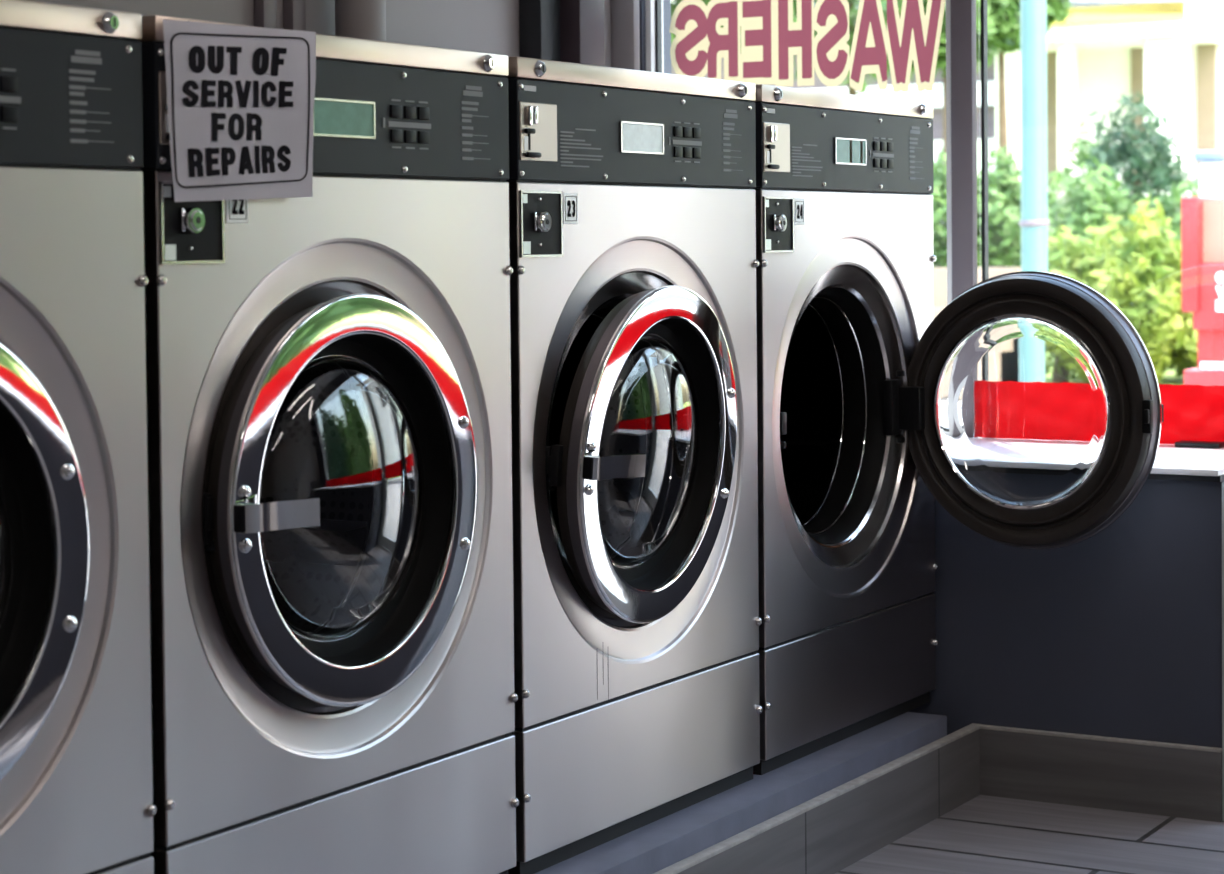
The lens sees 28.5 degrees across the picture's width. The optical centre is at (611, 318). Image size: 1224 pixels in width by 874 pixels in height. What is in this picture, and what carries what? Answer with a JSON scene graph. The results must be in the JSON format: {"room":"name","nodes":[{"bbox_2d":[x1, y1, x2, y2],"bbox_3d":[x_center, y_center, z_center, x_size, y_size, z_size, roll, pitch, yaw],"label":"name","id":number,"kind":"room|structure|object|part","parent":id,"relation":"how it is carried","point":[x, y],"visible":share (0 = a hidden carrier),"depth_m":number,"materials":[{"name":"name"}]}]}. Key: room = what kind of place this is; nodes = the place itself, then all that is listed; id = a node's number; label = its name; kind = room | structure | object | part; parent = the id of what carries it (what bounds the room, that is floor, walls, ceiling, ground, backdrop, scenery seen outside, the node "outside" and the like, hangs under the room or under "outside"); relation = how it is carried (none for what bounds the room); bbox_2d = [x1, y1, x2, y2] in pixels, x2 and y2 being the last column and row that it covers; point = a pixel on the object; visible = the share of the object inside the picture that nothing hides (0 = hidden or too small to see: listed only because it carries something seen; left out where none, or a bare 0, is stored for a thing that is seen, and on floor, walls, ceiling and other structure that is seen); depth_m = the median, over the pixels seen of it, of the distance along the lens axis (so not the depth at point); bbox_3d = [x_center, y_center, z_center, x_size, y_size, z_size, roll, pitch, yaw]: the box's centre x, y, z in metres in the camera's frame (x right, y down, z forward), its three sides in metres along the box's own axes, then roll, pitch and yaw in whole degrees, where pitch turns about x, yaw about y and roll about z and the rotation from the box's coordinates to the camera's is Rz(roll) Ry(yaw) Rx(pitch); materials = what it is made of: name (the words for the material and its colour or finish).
{"room":"laundry","nodes":[
{"label":"laundry","id":0,"kind":"room"},
{"bbox_2d":[26,0,610,66],"bbox_3d":[-1.672,-0.346,2.802,0.115,2.702,6.808,0,2,30],"label":"wall","id":1,"kind":"structure","parent":0,"point":[485,26],"depth_m":4.87,"materials":[{"name":"grey paint"}]},
{"bbox_2d":[254,0,276,28],"bbox_3d":[-0.640,-0.983,4.417,0.025,1.552,0.041,0,2,30],"label":"conduit","id":2,"kind":"object","parent":1,"relation":"attached to","point":[265,11],"visible":0.02,"depth_m":4.42,"materials":[{"name":"grey metal"}]},
{"bbox_2d":[283,0,305,30],"bbox_3d":[-0.597,-0.986,4.491,0.025,1.552,0.041,0,2,30],"label":"conduit","id":3,"kind":"object","parent":1,"relation":"attached to","point":[294,11],"visible":0.02,"depth_m":4.49,"materials":[{"name":"grey metal"}]},
{"bbox_2d":[335,0,385,40],"bbox_3d":[-0.482,-0.990,4.575,0.115,1.552,0.115,0,2,30],"label":"pipe","id":4,"kind":"object","parent":1,"relation":"attached to","point":[362,19],"visible":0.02,"depth_m":4.55,"materials":[{"name":"grey metal"}]},
{"bbox_2d":[519,0,560,60],"bbox_3d":[-0.159,-0.955,5.208,0.058,1.668,0.082,0,2,30],"label":"channel","id":5,"kind":"object","parent":1,"relation":"attached to","point":[539,20],"visible":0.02,"depth_m":5.19,"materials":[{"name":"black metal"}]},
{"bbox_2d":[560,0,604,65],"bbox_3d":[-0.090,-0.958,5.281,0.104,1.668,0.107,0,2,30],"label":"duct","id":6,"kind":"object","parent":1,"relation":"attached to","point":[581,21],"visible":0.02,"depth_m":5.24,"materials":[{"name":"metal"}]},
{"bbox_2d":[639,0,1223,747],"bbox_3d":[2.094,-0.427,4.171,5.002,2.702,0.592,0,2,30],"label":"wall","id":7,"kind":"structure","parent":0,"point":[1116,632],"depth_m":4.56,"materials":[{"name":"paint"}]},
{"bbox_2d":[611,0,639,69],"bbox_3d":[0.029,-0.775,5.530,0.069,2.052,0.034,0,2,30],"label":"trim","id":8,"kind":"structure","parent":7,"relation":"attached to","point":[625,25],"depth_m":5.52,"materials":[{"name":"grey paint"}]},
{"bbox_2d":[645,0,951,304],"bbox_3d":[0.419,-0.489,5.386,0.753,1.496,0.058,0,2,30],"label":"window","id":9,"kind":"structure","parent":7,"relation":"in","point":[653,8],"depth_m":5.19,"materials":[{"name":"grey metal"}]},
{"bbox_2d":[669,0,945,91],"bbox_3d":[0.428,-0.614,5.372,0.685,0.239,0.001,0,2,30],"label":"sign","id":10,"kind":"object","parent":9,"relation":"attached to","point":[766,58],"visible":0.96,"depth_m":5.37,"materials":[{"name":"red paint"}]},
{"bbox_2d":[653,723,981,873],"bbox_3d":[-0.824,0.956,2.063,0.019,0.129,6.075,0,2,30],"label":"baseboard","id":11,"kind":"structure","parent":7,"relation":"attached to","point":[828,838],"depth_m":4.19,"materials":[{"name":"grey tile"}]},
{"bbox_2d":[950,0,977,300],"bbox_3d":[0.753,-0.485,5.161,0.050,1.496,0.028,0,2,30],"label":"window frame","id":12,"kind":"structure","parent":7,"relation":"attached to","point":[962,12],"depth_m":5.15,"materials":[{"name":"grey metal"}]},
{"bbox_2d":[981,0,988,280],"bbox_3d":[1.083,-0.483,4.998,0.685,1.496,0.058,0,2,30],"label":"window","id":13,"kind":"structure","parent":7,"relation":"in","point":[984,44],"depth_m":5.16,"materials":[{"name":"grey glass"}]},
{"bbox_2d":[1159,384,1223,443],"bbox_3d":[1.069,0.196,4.984,0.680,0.123,0.009,0,2,30],"label":"banner","id":14,"kind":"object","parent":13,"relation":"attached to","point":[1191,412],"visible":0.23,"depth_m":4.92,"materials":[{"name":"red fabric"}]},
{"bbox_2d":[980,725,1222,821],"bbox_3d":[0.919,0.860,4.555,0.471,0.129,0.015,0,2,30],"label":"baseboard","id":15,"kind":"structure","parent":7,"relation":"attached to","point":[1145,779],"depth_m":4.54,"materials":[{"name":"grey tile"}]},
{"bbox_2d":[1148,474,1222,481],"bbox_3d":[0.879,0.292,4.560,0.553,0.012,0.021,0,2,30],"label":"trim","id":16,"kind":"structure","parent":7,"relation":"attached to","point":[1151,476],"depth_m":4.44,"materials":[{"name":"black"}]},
{"bbox_2d":[1150,444,1223,475],"bbox_3d":[0.597,0.270,4.986,1.471,0.012,0.499,0,2,30],"label":"windowsill","id":17,"kind":"structure","parent":7,"relation":"on","point":[1170,459],"depth_m":4.57,"materials":[{"name":"white laminate"}]},
{"bbox_2d":[1175,440,1223,448],"bbox_3d":[1.190,0.256,4.882,0.092,0.010,0.046,0,2,30],"label":"case","id":18,"kind":"object","parent":17,"relation":"on","point":[1191,444],"visible":1,"depth_m":4.87,"materials":[{"name":"black"}]},
{"bbox_2d":[1222,482,1223,820],"bbox_3d":[1.134,0.613,4.433,0.021,0.627,0.024,0,2,30],"label":"trim","id":19,"kind":"structure","parent":7,"relation":"attached to","point":[1222,482],"depth_m":4.43,"materials":[{"name":"metal"}]},
{"bbox_2d":[835,795,1223,873],"bbox_3d":[0.550,1.092,1.555,5.232,0.138,6.808,0,2,30],"label":"floor","id":20,"kind":"structure","parent":0,"point":[985,834],"depth_m":4.28,"materials":[{"name":"grey tile"}]},
{"bbox_2d":[0,0,156,873],"bbox_3d":[-1.047,0.250,2.603,0.920,1.166,0.742,0,2,30],"label":"washing machine","id":21,"kind":"object","parent":20,"relation":"on","point":[76,785],"visible":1,"depth_m":2.61,"materials":[{"name":"silver metal"}]},
{"bbox_3d":[-0.713,0.253,2.398,0.056,0.365,0.365,0,2,30],"label":"door glass","id":22,"kind":"part","parent":21,"relation":"part of","materials":[{"name":"black glass"}]},
{"bbox_3d":[-0.708,0.253,2.395,0.029,0.520,0.520,0,2,30],"label":"door","id":23,"kind":"part","parent":21,"relation":"part of","materials":[{"name":"silver metal"}]},
{"bbox_3d":[-0.728,-0.228,2.401,0.036,0.142,0.737,0,2,30],"label":"control panel","id":24,"kind":"part","parent":21,"relation":"part of","materials":[{"name":"black metal"}]},
{"bbox_3d":[-0.712,0.716,2.427,0.018,0.186,0.737,0,2,30],"label":"kick panel","id":25,"kind":"part","parent":21,"relation":"part of","materials":[{"name":"metal"}]},
{"bbox_2d":[138,15,518,873],"bbox_3d":[-0.664,0.225,3.258,0.920,1.166,0.742,0,2,30],"label":"washing machine","id":26,"kind":"object","parent":20,"relation":"on","point":[329,438],"visible":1,"depth_m":3.03,"materials":[{"name":"silver metal"}]},
{"bbox_3d":[-0.488,-0.240,2.775,0.003,0.083,0.098,0,2,30],"label":"coin plate","id":27,"kind":"part","parent":26,"relation":"part of","materials":[{"name":"silver metal"}]},
{"bbox_3d":[-0.485,-0.110,2.783,0.001,0.087,0.104,0,2,30],"label":"coin drawer","id":28,"kind":"part","parent":26,"relation":"part of","materials":[{"name":"black metal"}]},
{"bbox_2d":[163,19,315,201],"bbox_3d":[-0.434,-0.241,2.842,0.006,0.211,0.282,1,2,31],"label":"paper sign","id":29,"kind":"object","parent":26,"relation":"attached to","point":[240,99],"visible":1,"depth_m":2.83,"materials":[{"name":"white paper"}]},
{"bbox_3d":[-0.392,0.234,2.850,0.109,0.033,0.016,-2,2,-35],"label":"door handle","id":30,"kind":"part","parent":26,"relation":"part of","materials":[{"name":"silver metal"}]},
{"bbox_3d":[-0.345,-0.253,3.055,0.036,0.142,0.737,0,2,30],"label":"control panel","id":31,"kind":"part","parent":26,"relation":"part of","materials":[{"name":"black metal"}]},
{"bbox_3d":[-0.329,0.691,3.081,0.018,0.186,0.737,0,2,30],"label":"kick panel","id":32,"kind":"part","parent":26,"relation":"part of","materials":[{"name":"metal"}]},
{"bbox_3d":[-0.330,0.229,3.053,0.056,0.365,0.365,0,2,30],"label":"door glass","id":33,"kind":"part","parent":26,"relation":"part of","materials":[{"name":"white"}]},
{"bbox_3d":[-0.324,0.229,3.050,0.029,0.520,0.520,0,2,30],"label":"door","id":34,"kind":"part","parent":26,"relation":"part of","materials":[{"name":"silver metal"}]},
{"bbox_2d":[505,56,762,873],"bbox_3d":[-0.273,0.201,3.909,0.937,1.166,0.742,0,2,30],"label":"washing machine","id":35,"kind":"object","parent":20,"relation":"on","point":[632,202],"visible":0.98,"depth_m":3.65,"materials":[{"name":"silver metal"}]},
{"bbox_3d":[-0.105,-0.264,3.429,0.003,0.083,0.098,0,2,30],"label":"coin plate","id":36,"kind":"part","parent":35,"relation":"part of","materials":[{"name":"silver metal"}]},
{"bbox_3d":[-0.102,-0.134,3.437,0.001,0.087,0.104,0,2,30],"label":"coin drawer","id":37,"kind":"part","parent":35,"relation":"part of","materials":[{"name":"black metal"}]},
{"bbox_3d":[0.008,0.216,3.499,0.110,0.037,0.019,-2,2,-37],"label":"door handle","id":38,"kind":"part","parent":35,"relation":"part of","materials":[{"name":"silver metal"}]},
{"bbox_3d":[-0.299,0.763,3.946,0.816,0.040,0.728,0,2,30],"label":"frame","id":39,"kind":"part","parent":35,"relation":"part of","materials":[{"name":"black"}]},
{"bbox_3d":[0.038,-0.277,3.710,0.036,0.142,0.737,0,2,30],"label":"control panel","id":40,"kind":"part","parent":35,"relation":"part of","materials":[{"name":"black metal"}]},
{"bbox_3d":[0.034,0.183,3.730,0.055,0.771,0.737,0,2,30],"label":"panel","id":41,"kind":"part","parent":35,"relation":"part of","materials":[{"name":"metal"}]},
{"bbox_3d":[0.054,0.667,3.736,0.018,0.186,0.737,0,2,30],"label":"kick panel","id":42,"kind":"part","parent":35,"relation":"part of","materials":[{"name":"metal"}]},
{"bbox_3d":[0.063,0.208,3.704,0.056,0.365,0.365,6,5,28],"label":"door glass","id":43,"kind":"part","parent":35,"relation":"part of","materials":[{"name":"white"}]},
{"bbox_3d":[0.068,0.208,3.701,0.029,0.520,0.520,6,5,28],"label":"door","id":44,"kind":"part","parent":35,"relation":"part of","materials":[{"name":"silver metal"}]},
{"bbox_2d":[535,712,946,873],"bbox_3d":[-1.292,0.932,2.264,0.989,0.172,5.951,0,2,30],"label":"plinth","id":45,"kind":"object","parent":20,"relation":"on","point":[655,846],"visible":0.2,"depth_m":3.93,"materials":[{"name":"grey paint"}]},
{"bbox_2d":[753,84,1163,774],"bbox_3d":[0.283,0.178,4.462,1.338,1.166,0.742,0,2,30],"label":"washing machine","id":46,"kind":"object","parent":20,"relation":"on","point":[1030,408],"visible":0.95,"depth_m":4.46,"materials":[{"name":"silver metal"}]},
{"bbox_3d":[0.279,-0.289,4.084,0.003,0.083,0.098,0,2,30],"label":"coin plate","id":47,"kind":"part","parent":46,"relation":"part of","materials":[{"name":"silver metal"}]},
{"bbox_3d":[0.282,-0.159,4.092,0.001,0.087,0.104,0,2,30],"label":"coin drawer","id":48,"kind":"part","parent":46,"relation":"part of","materials":[{"name":"black metal"}]},
{"bbox_3d":[0.084,0.739,4.601,0.816,0.040,0.728,0,2,30],"label":"frame","id":49,"kind":"part","parent":46,"relation":"part of","materials":[{"name":"black"}]},
{"bbox_3d":[0.411,0.168,4.388,0.061,1.136,0.733,0,2,30],"label":"frame","id":50,"kind":"part","parent":46,"relation":"part of","materials":[{"name":"silver metal"}]},
{"bbox_3d":[0.422,-0.301,4.365,0.036,0.142,0.737,0,2,30],"label":"control panel","id":51,"kind":"part","parent":46,"relation":"part of","materials":[{"name":"black metal"}]},
{"bbox_3d":[0.417,0.158,4.385,0.055,0.771,0.737,0,2,30],"label":"panel","id":52,"kind":"part","parent":46,"relation":"part of","materials":[{"name":"metal"}]},
{"bbox_3d":[0.438,0.642,4.391,0.018,0.186,0.737,0,2,30],"label":"kick panel","id":53,"kind":"part","parent":46,"relation":"part of","materials":[{"name":"metal"}]},
{"bbox_3d":[0.558,0.171,4.595,0.078,0.110,0.025,1,2,37],"label":"hinge arm","id":54,"kind":"part","parent":46,"relation":"part of","materials":[{"name":"black metal"}]},
{"bbox_3d":[0.772,0.173,4.487,0.365,0.365,0.056,1,2,37],"label":"door glass","id":55,"kind":"part","parent":46,"relation":"part of","materials":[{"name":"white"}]},
{"bbox_3d":[0.776,0.172,4.492,0.520,0.520,0.029,1,2,37],"label":"door","id":56,"kind":"part","parent":46,"relation":"part of","materials":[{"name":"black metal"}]},
{"label":"outside","id":57,"kind":"structure","parent":0,"visible":0},
{"bbox_3d":[4.388,0.666,15.678,36.800,0.207,1.495,0,2,30],"label":"pavement","id":58,"kind":"object","parent":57,"visible":0},
{"bbox_2d":[933,267,1020,317],"bbox_3d":[2.335,0.075,17.265,1.049,0.866,0.678,0,2,30],"label":"wall","id":59,"kind":"structure","parent":58,"relation":"on","point":[940,273],"depth_m":17.41,"materials":[{"name":"beige paint"}]},
{"bbox_2d":[1194,150,1223,197],"bbox_3d":[4.074,-0.298,16.226,0.208,1.646,0.414,0,2,30],"label":"bin","id":60,"kind":"object","parent":58,"relation":"on","point":[1211,169],"visible":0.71,"depth_m":16.05,"materials":[{"name":"white paint"}]},
{"bbox_3d":[4.066,-1.085,16.201,0.208,0.069,0.414,0,2,30],"label":"lid","id":61,"kind":"part","parent":60,"relation":"part of","materials":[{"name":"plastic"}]},
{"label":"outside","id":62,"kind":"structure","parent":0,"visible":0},
{"bbox_3d":[1.931,0.860,9.204,34.500,0.138,7.797,0,2,30],"label":"pavement","id":63,"kind":"object","parent":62,"visible":0},
{"bbox_2d":[1019,0,1048,271],"bbox_3d":[1.855,-1.335,10.620,0.276,4.163,0.276,0,2,30],"label":"post","id":64,"kind":"object","parent":63,"relation":"on","point":[1034,222],"visible":0.49,"depth_m":10.59,"materials":[{"name":"teal metal"}]},
{"bbox_2d":[1181,197,1223,385],"bbox_3d":[3.206,0.042,12.027,0.590,1.295,0.529,0,2,30],"label":"newspaper box","id":65,"kind":"object","parent":63,"relation":"on","point":[1202,218],"visible":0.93,"depth_m":11.92,"materials":[{"name":"red paint"}]},
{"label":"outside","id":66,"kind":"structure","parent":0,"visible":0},
{"bbox_2d":[1159,365,1183,384],"bbox_3d":[5.803,0.086,34.027,71.300,0.276,31.625,0,2,30],"label":"grass","id":67,"kind":"structure","parent":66,"point":[1170,377],"depth_m":18.18,"materials":[{"name":"green plant"}]},
{"bbox_2d":[671,0,742,50],"bbox_3d":[0.728,-2.127,24.703,2.035,4.838,2.407,0,2,30],"label":"leafy tree","id":68,"kind":"object","parent":67,"relation":"on","point":[674,5],"visible":0.04,"depth_m":24.16,"materials":[{"name":"green plant"}]},
{"bbox_2d":[740,0,913,94],"bbox_3d":[2.554,-2.599,27.229,2.917,5.585,3.546,0,2,30],"label":"leafy tree","id":69,"kind":"object","parent":67,"relation":"on","point":[853,9],"visible":0.06,"depth_m":26.71,"materials":[{"name":"green plant"}]},
{"bbox_2d":[671,0,995,243],"bbox_3d":[3.908,-2.736,34.298,5.825,5.385,5.290,0,2,30],"label":"house","id":70,"kind":"structure","parent":67,"relation":"on","point":[935,97],"depth_m":31.78,"materials":[{"name":"white paint"}]},
{"bbox_2d":[881,0,1019,227],"bbox_3d":[3.077,-1.639,22.446,1.491,3.958,1.696,0,2,30],"label":"leafy tree","id":71,"kind":"object","parent":67,"relation":"on","point":[1003,20],"visible":0.23,"depth_m":22.29,"materials":[{"name":"green plant"}]},
{"bbox_2d":[931,147,996,267],"bbox_3d":[2.626,-0.469,19.456,0.917,1.820,1.204,0,2,30],"label":"shrub","id":72,"kind":"object","parent":67,"relation":"on","point":[940,177],"visible":0.21,"depth_m":19.19,"materials":[{"name":"green plant"}]},
{"bbox_2d":[977,144,1050,266],"bbox_3d":[3.050,-0.473,19.229,0.796,1.834,1.088,0,2,30],"label":"shrub","id":73,"kind":"object","parent":67,"relation":"on","point":[1004,189],"visible":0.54,"depth_m":18.99,"materials":[{"name":"green plant"}]},
{"bbox_2d":[991,0,1074,169],"bbox_3d":[3.881,-1.864,24.620,1.383,4.254,1.704,0,2,30],"label":"leafy tree","id":74,"kind":"object","parent":67,"relation":"on","point":[1056,10],"visible":0.09,"depth_m":24.64,"materials":[{"name":"green plant"}]},
{"bbox_2d":[1048,226,1100,285],"bbox_3d":[3.333,-0.103,17.983,0.714,1.173,1.161,0,2,30],"label":"bush","id":75,"kind":"object","parent":67,"relation":"on","point":[1064,257],"visible":0.16,"depth_m":17.81,"materials":[{"name":"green plant"}]},
{"bbox_2d":[1061,120,1100,203],"bbox_3d":[4.337,-0.742,22.216,0.484,2.156,0.686,0,2,30],"label":"young tree","id":76,"kind":"object","parent":67,"relation":"on","point":[1082,155],"visible":0.34,"depth_m":22.19,"materials":[{"name":"green plant"}]},
{"bbox_2d":[1047,156,1138,252],"bbox_3d":[4.096,-0.495,20.591,1.062,1.773,1.773,0,2,30],"label":"bush","id":77,"kind":"object","parent":67,"relation":"on","point":[1080,213],"visible":0.3,"depth_m":20.38,"materials":[{"name":"green plant"}]},
{"bbox_2d":[1074,226,1144,322],"bbox_3d":[3.610,-0.094,18.089,0.949,1.196,1.588,0,2,30],"label":"bush","id":78,"kind":"object","parent":67,"relation":"on","point":[1086,279],"visible":0.06,"depth_m":17.84,"materials":[{"name":"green plant"}]},
{"bbox_2d":[995,0,1223,226],"bbox_3d":[6.833,-2.362,30.200,4.662,4.836,7.130,0,2,30],"label":"building","id":79,"kind":"structure","parent":67,"relation":"on","point":[1171,52],"depth_m":27.50,"materials":[{"name":"white"}]},
{"bbox_3d":[5.677,-3.408,27.671,2.311,0.185,1.668,0,2,30],"label":"eave trim","id":80,"kind":"part","parent":79,"relation":"part of","materials":[{"name":"paint"}]},
{"bbox_2d":[1088,192,1192,383],"bbox_3d":[3.834,-0.194,17.439,0.863,1.426,1.470,0,2,30],"label":"bush","id":81,"kind":"object","parent":67,"relation":"on","point":[1147,288],"visible":0.68,"depth_m":17.16,"materials":[{"name":"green plant"}]},
{"bbox_2d":[1082,90,1198,222],"bbox_3d":[4.644,-0.846,21.603,1.059,2.398,1.233,0,2,30],"label":"conifer tree","id":82,"kind":"object","parent":67,"relation":"on","point":[1158,171],"visible":0.56,"depth_m":21.43,"materials":[{"name":"green plant"}]},
{"bbox_2d":[1129,178,1199,374],"bbox_3d":[4.393,-0.313,18.681,0.939,1.525,1.609,0,2,30],"label":"bush","id":83,"kind":"object","parent":67,"relation":"on","point":[1172,210],"visible":0.04,"depth_m":18.47,"materials":[{"name":"green plant"}]},
{"bbox_2d":[1165,312,1197,378],"bbox_3d":[4.507,0.042,17.844,0.899,0.931,1.642,0,2,30],"label":"bush","id":84,"kind":"object","parent":67,"relation":"on","point":[1190,361],"visible":0.2,"depth_m":17.43,"materials":[{"name":"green plant"}]}
]}

